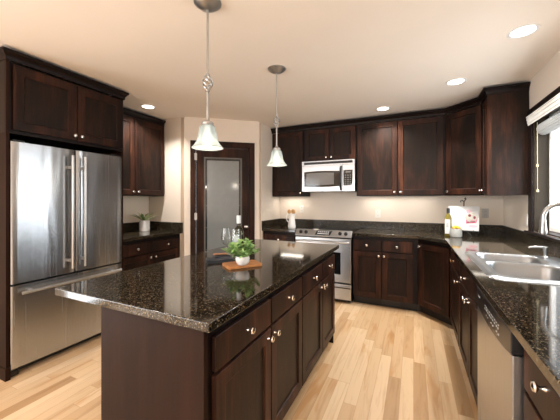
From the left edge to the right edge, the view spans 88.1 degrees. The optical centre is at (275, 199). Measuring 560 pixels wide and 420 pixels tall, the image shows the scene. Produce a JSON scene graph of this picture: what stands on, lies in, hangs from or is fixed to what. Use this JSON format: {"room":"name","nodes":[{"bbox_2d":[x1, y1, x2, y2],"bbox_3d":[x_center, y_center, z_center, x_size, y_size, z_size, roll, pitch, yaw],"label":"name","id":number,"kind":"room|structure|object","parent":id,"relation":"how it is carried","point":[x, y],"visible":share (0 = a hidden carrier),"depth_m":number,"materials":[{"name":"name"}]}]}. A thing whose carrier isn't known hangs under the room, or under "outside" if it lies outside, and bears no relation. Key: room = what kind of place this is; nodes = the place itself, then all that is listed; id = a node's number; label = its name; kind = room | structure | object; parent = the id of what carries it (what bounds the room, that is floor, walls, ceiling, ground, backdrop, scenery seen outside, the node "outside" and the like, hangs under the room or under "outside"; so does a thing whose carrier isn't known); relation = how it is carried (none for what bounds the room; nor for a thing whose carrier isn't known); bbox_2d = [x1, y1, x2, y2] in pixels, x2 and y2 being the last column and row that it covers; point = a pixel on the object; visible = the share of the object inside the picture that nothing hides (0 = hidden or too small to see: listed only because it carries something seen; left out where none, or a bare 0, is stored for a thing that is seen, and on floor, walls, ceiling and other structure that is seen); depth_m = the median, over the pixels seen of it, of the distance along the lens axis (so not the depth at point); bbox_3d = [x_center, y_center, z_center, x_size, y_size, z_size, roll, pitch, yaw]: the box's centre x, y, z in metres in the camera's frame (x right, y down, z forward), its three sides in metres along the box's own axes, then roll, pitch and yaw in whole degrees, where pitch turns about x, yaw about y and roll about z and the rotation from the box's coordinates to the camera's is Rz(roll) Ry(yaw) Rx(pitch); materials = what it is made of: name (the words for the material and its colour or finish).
{"room":"kitchen","nodes":[
{"label":"kitchen","id":0,"kind":"room"},
{"bbox_2d":[123,196,148,222],"bbox_3d":[-3.485,0.103,0.824,0.100,2.438,7.484,0,0,26],"label":"wall","id":1,"kind":"structure","parent":0,"point":[135,205],"depth_m":3.96,"materials":[{"name":"beige paint"}]},
{"bbox_2d":[123,108,165,195],"bbox_3d":[-1.871,-0.572,3.674,0.354,1.047,0.940,0,0,26],"label":"upper cabinet","id":2,"kind":"object","parent":1,"relation":"attached to","point":[143,135],"visible":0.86,"depth_m":3.71,"materials":[{"name":"brown wood"}]},
{"bbox_2d":[123,221,182,230],"bbox_3d":[-1.742,0.364,3.611,0.645,0.107,0.950,0,0,26],"label":"backsplash","id":3,"kind":"structure","parent":1,"relation":"attached to","point":[153,224],"depth_m":3.96,"materials":[{"name":"stone"}]},
{"bbox_2d":[149,117,183,256],"bbox_3d":[-1.580,0.103,4.116,0.701,2.438,0.100,0,0,26],"label":"wall","id":4,"kind":"structure","parent":0,"point":[169,207],"depth_m":3.98,"materials":[{"name":"beige paint"}]},
{"bbox_2d":[184,117,258,255],"bbox_3d":[-0.743,0.103,4.066,1.030,2.438,0.100,0,0,-14],"label":"wall","id":5,"kind":"structure","parent":0,"point":[226,130],"depth_m":4.01,"materials":[{"name":"beige paint"}]},
{"bbox_2d":[190,140,254,254],"bbox_3d":[-0.730,0.260,4.038,0.879,2.125,0.162,0,0,-14],"label":"door","id":6,"kind":"structure","parent":5,"relation":"in","point":[222,182],"depth_m":4.03,"materials":[{"name":"brown wood"}]},
{"bbox_2d":[0,299,477,419],"bbox_3d":[-1.128,1.362,0.454,4.672,0.080,9.048,0,0,26],"label":"floor","id":7,"kind":"structure","parent":0,"point":[381,362],"depth_m":2.11,"materials":[{"name":"brown wood"}]},
{"bbox_2d":[0,46,128,381],"bbox_3d":[-2.088,0.113,2.694,0.807,2.418,1.018,0,0,26],"label":"tall cabinet","id":8,"kind":"object","parent":7,"relation":"on","point":[38,108],"visible":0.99,"depth_m":2.33,"materials":[{"name":"brown wood"}]},
{"bbox_2d":[9,139,121,376],"bbox_3d":[-2.063,0.435,2.687,0.808,1.775,0.906,0,0,26],"label":"refrigerator","id":9,"kind":"object","parent":7,"relation":"on","point":[65,204],"visible":0.7,"depth_m":2.39,"materials":[{"name":"silver metal"}]},
{"bbox_2d":[123,234,179,270],"bbox_3d":[-1.740,0.887,3.615,0.640,0.870,0.934,0,0,26],"label":"base cabinet","id":10,"kind":"object","parent":7,"relation":"on","point":[141,252],"visible":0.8,"depth_m":3.46,"materials":[{"name":"brown wood"}]},
{"bbox_2d":[123,221,182,241],"bbox_3d":[-1.742,0.381,3.611,0.645,0.142,0.950,0,0,26],"label":"countertop","id":11,"kind":"structure","parent":10,"relation":"on","point":[131,231],"depth_m":3.84,"materials":[{"name":"stone"}]},
{"bbox_2d":[131,213,157,231],"bbox_3d":[-1.751,0.288,3.866,0.398,0.258,0.361,0,0,-25],"label":"potted plant","id":12,"kind":"object","parent":11,"relation":"on","point":[144,223],"visible":1,"depth_m":3.79,"materials":[{"name":"green plant"}]},
{"bbox_2d":[101,275,301,419],"bbox_3d":[-0.280,0.887,1.564,0.618,0.870,0.954,0,0,26],"label":"base cabinet","id":13,"kind":"object","parent":7,"relation":"on","point":[249,367],"visible":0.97,"depth_m":1.20,"materials":[{"name":"brown wood"}]},
{"bbox_2d":[55,239,338,332],"bbox_3d":[-0.227,0.435,2.025,0.908,0.035,1.892,0,0,26],"label":"countertop","id":14,"kind":"structure","parent":13,"relation":"on","point":[187,291],"depth_m":1.41,"materials":[{"name":"stone"}]},
{"bbox_2d":[206,255,232,263],"bbox_3d":[-0.382,0.404,1.965,0.170,0.027,0.117,0,0,-17],"label":"napkin","id":15,"kind":"object","parent":14,"relation":"on","point":[220,258],"visible":0.99,"depth_m":1.93,"materials":[{"name":"grey fabric"}]},
{"bbox_2d":[233,215,243,257],"bbox_3d":[-0.266,0.266,2.090,0.075,0.304,0.075,0,0,26],"label":"wine bottle","id":16,"kind":"object","parent":14,"relation":"on","point":[238,231],"visible":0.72,"depth_m":2.07,"materials":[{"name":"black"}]},
{"bbox_2d":[222,260,261,269],"bbox_3d":[-0.211,0.409,1.829,0.224,0.016,0.144,0,0,-28],"label":"cutting board","id":17,"kind":"object","parent":14,"relation":"on","point":[252,263],"visible":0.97,"depth_m":1.79,"materials":[{"name":"brown wood"}]},
{"bbox_2d":[223,237,261,265],"bbox_3d":[-0.197,0.316,1.780,0.239,0.170,0.222,0,0,-27],"label":"potted herb","id":18,"kind":"object","parent":17,"relation":"on","point":[241,259],"visible":1,"depth_m":1.77,"materials":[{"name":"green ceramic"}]},
{"bbox_2d":[263,231,295,241],"bbox_3d":[0.171,0.887,4.377,0.520,0.870,0.644,0,0,26],"label":"base cabinet","id":19,"kind":"object","parent":7,"relation":"on","point":[267,235],"visible":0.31,"depth_m":4.12,"materials":[{"name":"brown wood"}]},
{"bbox_2d":[262,218,307,231],"bbox_3d":[0.174,0.381,4.380,0.524,0.142,0.640,0,0,26],"label":"countertop","id":20,"kind":"structure","parent":19,"relation":"on","point":[274,224],"depth_m":4.33,"materials":[{"name":"stone"}]},
{"bbox_2d":[286,213,295,228],"bbox_3d":[0.233,0.310,4.220,0.112,0.215,0.129,0,0,-40],"label":"pitcher","id":21,"kind":"object","parent":20,"relation":"on","point":[291,223],"visible":1,"depth_m":4.17,"materials":[{"name":"white ceramic"}]},
{"bbox_2d":[234,252,334,385],"bbox_3d":[0.117,0.887,2.394,0.618,0.870,0.882,0,0,26],"label":"base cabinet","id":22,"kind":"object","parent":7,"relation":"on","point":[318,281],"visible":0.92,"depth_m":2.18,"materials":[{"name":"brown wood"}]},
{"bbox_2d":[295,226,359,301],"bbox_3d":[0.736,0.863,4.058,0.758,0.918,0.694,0,0,26],"label":"range","id":23,"kind":"object","parent":7,"relation":"on","point":[341,236],"visible":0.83,"depth_m":3.71,"materials":[{"name":"silver metal"}]},
{"bbox_2d":[300,226,359,231],"bbox_3d":[0.767,0.418,4.122,0.756,0.016,0.551,0,0,26],"label":"glass cooktop","id":24,"kind":"object","parent":23,"relation":"in","point":[309,227],"depth_m":4.11,"materials":[{"name":"black glass"}]},
{"bbox_2d":[353,236,417,310],"bbox_3d":[1.440,0.887,3.772,0.745,0.870,0.644,0,0,26],"label":"base cabinet","id":25,"kind":"object","parent":7,"relation":"on","point":[385,269],"visible":1,"depth_m":3.50,"materials":[{"name":"brown wood"}]},
{"bbox_2d":[417,239,451,325],"bbox_3d":[2.139,0.887,3.298,0.941,0.870,0.897,0,0,26],"label":"base cabinet","id":26,"kind":"object","parent":7,"relation":"on","point":[434,262],"visible":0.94,"depth_m":3.15,"materials":[{"name":"brown wood"}]},
{"bbox_2d":[281,218,559,395],"bbox_3d":[0.533,0.381,2.265,2.954,0.142,4.148,0,0,26],"label":"countertop","id":27,"kind":"structure","parent":26,"relation":"on","point":[531,311],"depth_m":1.46,"materials":[{"name":"stone"}]},
{"bbox_2d":[445,208,451,235],"bbox_3d":[1.988,0.257,3.329,0.064,0.320,0.066,0,0,43],"label":"oil bottle","id":28,"kind":"object","parent":27,"relation":"on","point":[448,219],"visible":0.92,"depth_m":3.31,"materials":[{"name":"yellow glass"}]},
{"bbox_2d":[449,228,461,237],"bbox_3d":[2.009,0.369,3.221,0.122,0.096,0.122,0,0,26],"label":"bowl","id":29,"kind":"object","parent":27,"relation":"on","point":[457,233],"visible":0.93,"depth_m":3.17,"materials":[{"name":"white ceramic"}]},
{"bbox_2d":[460,197,474,235],"bbox_3d":[2.194,0.195,3.377,0.240,0.446,0.171,0,0,43],"label":"book stand","id":30,"kind":"object","parent":27,"relation":"on","point":[465,197],"visible":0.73,"depth_m":3.39,"materials":[{"name":"metal"}]},
{"bbox_2d":[448,206,479,230],"bbox_3d":[2.178,0.216,3.367,0.321,0.278,0.077,0,0,43],"label":"cookbook","id":31,"kind":"object","parent":30,"relation":"on","point":[466,218],"visible":0.73,"depth_m":3.34,"materials":[{"name":"paper"}]},
{"bbox_2d":[465,213,477,221],"bbox_3d":[2.239,0.205,3.306,0.120,0.114,0.030,0,0,43],"label":"picture","id":32,"kind":"object","parent":31,"relation":"attached to","point":[469,217],"depth_m":3.30,"materials":[{"name":"beige"}]},
{"bbox_2d":[465,251,559,284],"bbox_3d":[1.575,0.504,1.804,0.564,0.191,0.880,0,0,26],"label":"sink","id":33,"kind":"object","parent":27,"relation":"in","point":[503,266],"visible":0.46,"depth_m":1.86,"materials":[{"name":"grey metal"}]},
{"bbox_2d":[528,246,548,257],"bbox_3d":[1.871,0.369,2.055,0.111,0.079,0.040,0,0,35],"label":"soap dispenser","id":34,"kind":"object","parent":33,"relation":"on","point":[545,249],"visible":1,"depth_m":2.03,"materials":[{"name":"silver metal"}]},
{"bbox_2d":[538,202,559,233],"bbox_3d":[1.650,0.210,1.647,0.217,0.397,0.099,0,0,26],"label":"faucet","id":35,"kind":"object","parent":27,"relation":"on","point":[542,227],"visible":1,"depth_m":1.70,"materials":[{"name":"silver metal"}]},
{"bbox_2d":[450,249,459,345],"bbox_3d":[1.922,0.887,2.539,0.678,0.870,0.655,0,0,26],"label":"base cabinet","id":36,"kind":"object","parent":7,"relation":"on","point":[454,265],"visible":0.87,"depth_m":2.63,"materials":[{"name":"brown wood"}]},
{"bbox_2d":[459,262,477,407],"bbox_3d":[1.586,0.887,1.834,0.678,0.870,0.904,0,0,26],"label":"base cabinet","id":37,"kind":"object","parent":7,"relation":"on","point":[468,307],"visible":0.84,"depth_m":1.92,"materials":[{"name":"brown wood"}]},
{"bbox_2d":[477,286,526,419],"bbox_3d":[1.229,0.893,1.160,0.605,0.858,0.612,0,0,26],"label":"dishwasher","id":38,"kind":"object","parent":7,"relation":"on","point":[501,389],"visible":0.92,"depth_m":1.19,"materials":[{"name":"silver metal"}]},
{"bbox_2d":[524,349,559,419],"bbox_3d":[0.969,0.887,0.543,0.678,0.870,0.715,0,0,26],"label":"base cabinet","id":39,"kind":"object","parent":7,"relation":"on","point":[541,401],"visible":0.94,"depth_m":0.85,"materials":[{"name":"brown wood"}]},
{"bbox_2d":[235,255,249,265],"bbox_3d":[-0.203,0.374,1.781,0.088,0.054,0.088,0,0,26],"label":"plant pot","id":40,"kind":"object","parent":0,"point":[244,260],"depth_m":1.75,"materials":[{"name":"white ceramic"}]},
{"bbox_2d":[259,123,279,239],"bbox_3d":[-0.110,0.103,4.510,0.100,2.438,0.650,0,0,26],"label":"wall","id":41,"kind":"structure","parent":0,"point":[269,206],"depth_m":4.31,"materials":[{"name":"beige paint"}]},
{"bbox_2d":[262,218,280,227],"bbox_3d":[-0.054,0.364,4.489,0.020,0.107,0.640,0,0,26],"label":"backsplash","id":42,"kind":"structure","parent":41,"relation":"attached to","point":[274,222],"depth_m":4.45,"materials":[{"name":"stone"}]},
{"bbox_2d":[0,0,559,127],"bbox_3d":[-1.128,-1.156,0.454,4.672,0.080,9.048,0,0,26],"label":"ceiling","id":43,"kind":"structure","parent":0,"point":[342,59],"depth_m":2.14,"materials":[{"name":"beige paint"}]},
{"bbox_2d":[140,104,155,108],"bbox_3d":[-1.527,-1.112,3.468,0.172,0.007,0.172,0,0,26],"label":"recessed light","id":44,"kind":"object","parent":43,"relation":"in","point":[146,106],"visible":1,"depth_m":3.46,"materials":[{"name":"white"}]},
{"bbox_2d":[191,0,223,150],"bbox_3d":[-0.384,-0.703,1.639,0.180,0.825,0.180,0,0,26],"label":"pendant light","id":45,"kind":"object","parent":43,"relation":"hanging from","point":[207,140],"visible":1,"depth_m":1.62,"materials":[{"name":"white glass"}]},
{"bbox_2d":[266,65,286,166],"bbox_3d":[0.011,-0.703,2.467,0.180,0.825,0.180,0,0,3],"label":"pendant light","id":46,"kind":"object","parent":43,"relation":"hanging from","point":[276,160],"visible":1,"depth_m":2.44,"materials":[{"name":"white glass"}]},
{"bbox_2d":[376,106,390,110],"bbox_3d":[1.318,-1.112,3.544,0.172,0.007,0.172,0,0,26],"label":"recessed light","id":47,"kind":"object","parent":43,"relation":"in","point":[383,108],"visible":1,"depth_m":3.53,"materials":[{"name":"white"}]},
{"bbox_2d":[445,78,466,85],"bbox_3d":[1.706,-1.112,2.735,0.172,0.007,0.172,0,0,26],"label":"recessed light","id":48,"kind":"object","parent":43,"relation":"in","point":[456,81],"visible":1,"depth_m":2.73,"materials":[{"name":"white"}]},
{"bbox_2d":[506,23,540,38],"bbox_3d":[1.639,-1.112,1.915,0.172,0.007,0.172,0,0,26],"label":"recessed light","id":49,"kind":"object","parent":43,"relation":"in","point":[525,30],"visible":1,"depth_m":1.91,"materials":[{"name":"white"}]},
{"bbox_2d":[280,113,502,224],"bbox_3d":[1.457,0.103,4.178,3.214,2.438,0.100,0,0,26],"label":"wall","id":50,"kind":"structure","parent":0,"point":[349,206],"depth_m":4.08,"materials":[{"name":"beige paint"}]},
{"bbox_2d":[272,131,309,196],"bbox_3d":[0.239,-0.536,4.514,0.526,0.974,0.339,0,0,26],"label":"upper cabinet","id":51,"kind":"object","parent":50,"relation":"attached to","point":[286,180],"visible":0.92,"depth_m":4.39,"materials":[{"name":"brown wood"}]},
{"bbox_2d":[300,205,303,212],"bbox_3d":[0.418,0.150,4.614,0.072,0.116,0.009,0,0,26],"label":"outlet","id":52,"kind":"object","parent":50,"relation":"attached to","point":[301,206],"visible":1,"depth_m":4.61,"materials":[{"name":"white plastic"}]},
{"bbox_2d":[304,125,356,161],"bbox_3d":[0.821,-0.786,4.236,0.759,0.473,0.339,0,0,26],"label":"upper cabinet","id":53,"kind":"object","parent":50,"relation":"attached to","point":[336,143],"visible":0.98,"depth_m":4.10,"materials":[{"name":"brown wood"}]},
{"bbox_2d":[302,159,356,191],"bbox_3d":[0.796,-0.330,4.187,0.750,0.432,0.450,0,0,26],"label":"microwave","id":54,"kind":"object","parent":53,"relation":"attached to","point":[328,175],"visible":0.96,"depth_m":4.02,"materials":[{"name":"silver metal"}]},
{"bbox_2d":[375,210,379,217],"bbox_3d":[1.457,0.200,4.118,0.072,0.116,0.009,0,0,26],"label":"outlet","id":55,"kind":"object","parent":50,"relation":"attached to","point":[377,212],"visible":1,"depth_m":4.12,"materials":[{"name":"white plastic"}]},
{"bbox_2d":[357,116,444,195],"bbox_3d":[1.639,-0.536,3.845,1.052,0.974,0.339,0,0,26],"label":"upper cabinet","id":56,"kind":"object","parent":50,"relation":"attached to","point":[401,157],"visible":1,"depth_m":3.71,"materials":[{"name":"brown wood"}]},
{"bbox_2d":[445,104,504,195],"bbox_3d":[2.337,-0.536,3.360,0.637,0.974,0.615,0,0,26],"label":"upper cabinet","id":57,"kind":"object","parent":50,"relation":"attached to","point":[463,128],"visible":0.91,"depth_m":3.28,"materials":[{"name":"brown wood"}]},
{"bbox_2d":[482,208,488,217],"bbox_3d":[2.593,0.167,3.575,0.072,0.116,0.009,0,0,26],"label":"outlet","id":58,"kind":"object","parent":50,"relation":"attached to","point":[485,211],"visible":1,"depth_m":3.57,"materials":[{"name":"beige plastic"}]},
{"bbox_2d":[503,50,559,236],"bbox_3d":[0.895,0.103,-0.567,0.140,2.438,8.948,0,0,26],"label":"wall","id":59,"kind":"structure","parent":0,"point":[546,80],"depth_m":2.65,"materials":[{"name":"beige paint"}]},
{"bbox_2d":[281,218,559,256],"bbox_3d":[0.533,0.364,2.265,2.954,0.107,4.148,0,0,26],"label":"backsplash","id":60,"kind":"structure","parent":59,"relation":"attached to","point":[553,247],"depth_m":3.84,"materials":[{"name":"stone"}]},
{"bbox_2d":[478,90,528,194],"bbox_3d":[2.273,-0.533,2.903,0.358,0.980,0.270,0,0,26],"label":"upper cabinet","id":61,"kind":"object","parent":59,"relation":"attached to","point":[504,123],"visible":1,"depth_m":2.79,"materials":[{"name":"brown wood"}]},
{"bbox_2d":[271,82,530,133],"bbox_3d":[1.283,-1.059,3.759,3.032,0.073,0.528,0,0,38],"label":"trim","id":62,"kind":"structure","parent":61,"relation":"attached to","point":[524,86],"depth_m":3.60,"materials":[{"name":"brown wood"}]},
{"bbox_2d":[524,86,559,242],"bbox_3d":[2.074,-0.262,1.955,0.184,1.142,1.616,0,0,26],"label":"window","id":63,"kind":"structure","parent":59,"relation":"in","point":[537,201],"depth_m":2.58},
{"bbox_2d":[526,93,559,191],"bbox_3d":[2.063,-0.416,1.952,0.153,0.700,1.571,0,0,26],"label":"window blind","id":64,"kind":"object","parent":63,"relation":"attached to","point":[551,124],"visible":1,"depth_m":2.38,"materials":[{"name":"grey fabric"}]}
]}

